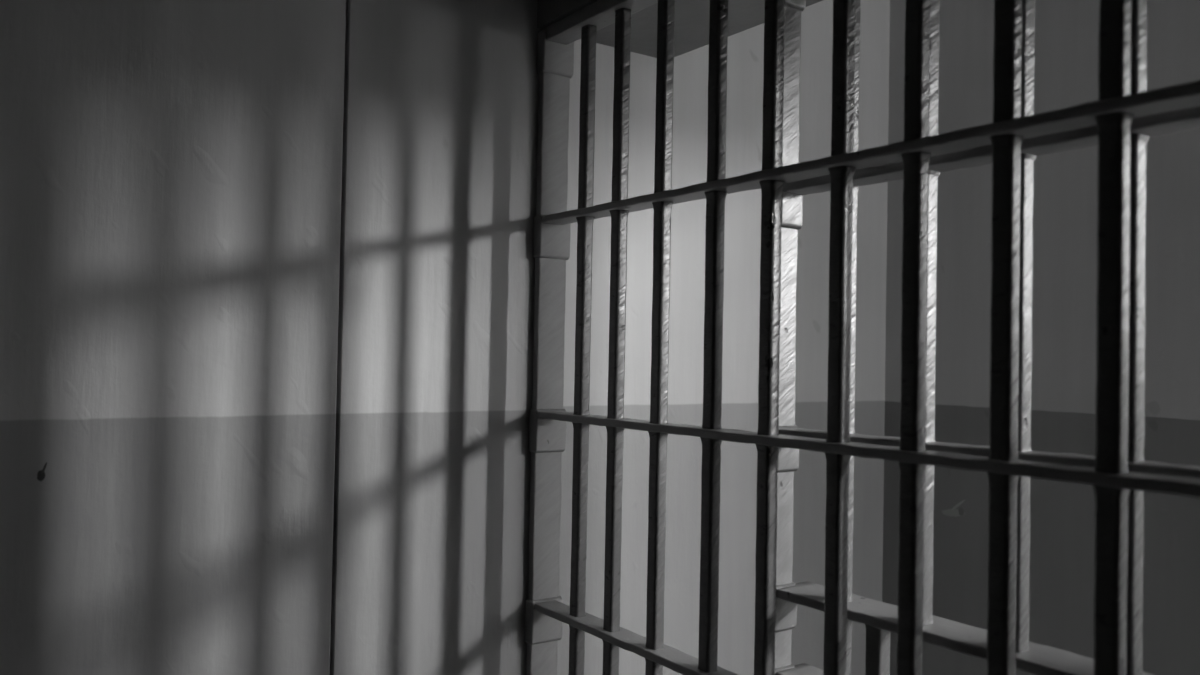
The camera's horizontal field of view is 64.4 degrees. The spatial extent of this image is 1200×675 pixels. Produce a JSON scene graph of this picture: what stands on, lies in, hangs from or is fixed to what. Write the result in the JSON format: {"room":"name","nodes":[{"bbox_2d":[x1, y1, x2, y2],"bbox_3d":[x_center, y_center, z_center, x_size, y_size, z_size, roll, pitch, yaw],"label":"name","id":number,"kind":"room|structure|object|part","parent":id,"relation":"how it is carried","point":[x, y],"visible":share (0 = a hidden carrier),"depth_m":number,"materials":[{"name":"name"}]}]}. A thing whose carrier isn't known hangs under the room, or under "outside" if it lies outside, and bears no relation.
{"room":"prison interior","nodes":[
{"label":"prison interior","id":0,"kind":"room"},
{"bbox_2d":[537,0,822,57],"bbox_3d":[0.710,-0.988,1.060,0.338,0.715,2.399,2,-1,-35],"label":"ceiling","id":1,"kind":"structure","parent":0,"point":[691,29],"depth_m":1.89,"materials":[{"name":"paint"}]},
{"bbox_2d":[525,0,1199,674],"bbox_3d":[0.573,0.449,0.958,0.074,2.163,2.408,2,-1,-35],"label":"bars","id":2,"kind":"object","parent":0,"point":[1111,481],"visible":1,"depth_m":1.40,"materials":[{"name":"metal"}]},
{"bbox_3d":[-0.112,0.456,1.926,0.068,2.163,0.020,2,-1,-35],"label":"frame post","id":3,"kind":"part","parent":2,"relation":"part of","materials":[{"name":"metal"}]},
{"bbox_2d":[775,0,1199,674],"bbox_3d":[0.550,0.470,1.121,0.086,2.128,0.943,2,-1,-35],"label":"door","id":4,"kind":"structure","parent":2,"relation":"attached to","point":[879,618],"depth_m":1.24,"materials":[{"name":"metal"}]},
{"bbox_2d":[882,0,1199,674],"bbox_3d":[2.306,0.115,0.510,0.142,2.880,5.369,2,-1,-35],"label":"wall","id":5,"kind":"structure","parent":0,"point":[1064,271],"depth_m":2.18,"materials":[{"name":"paint"}]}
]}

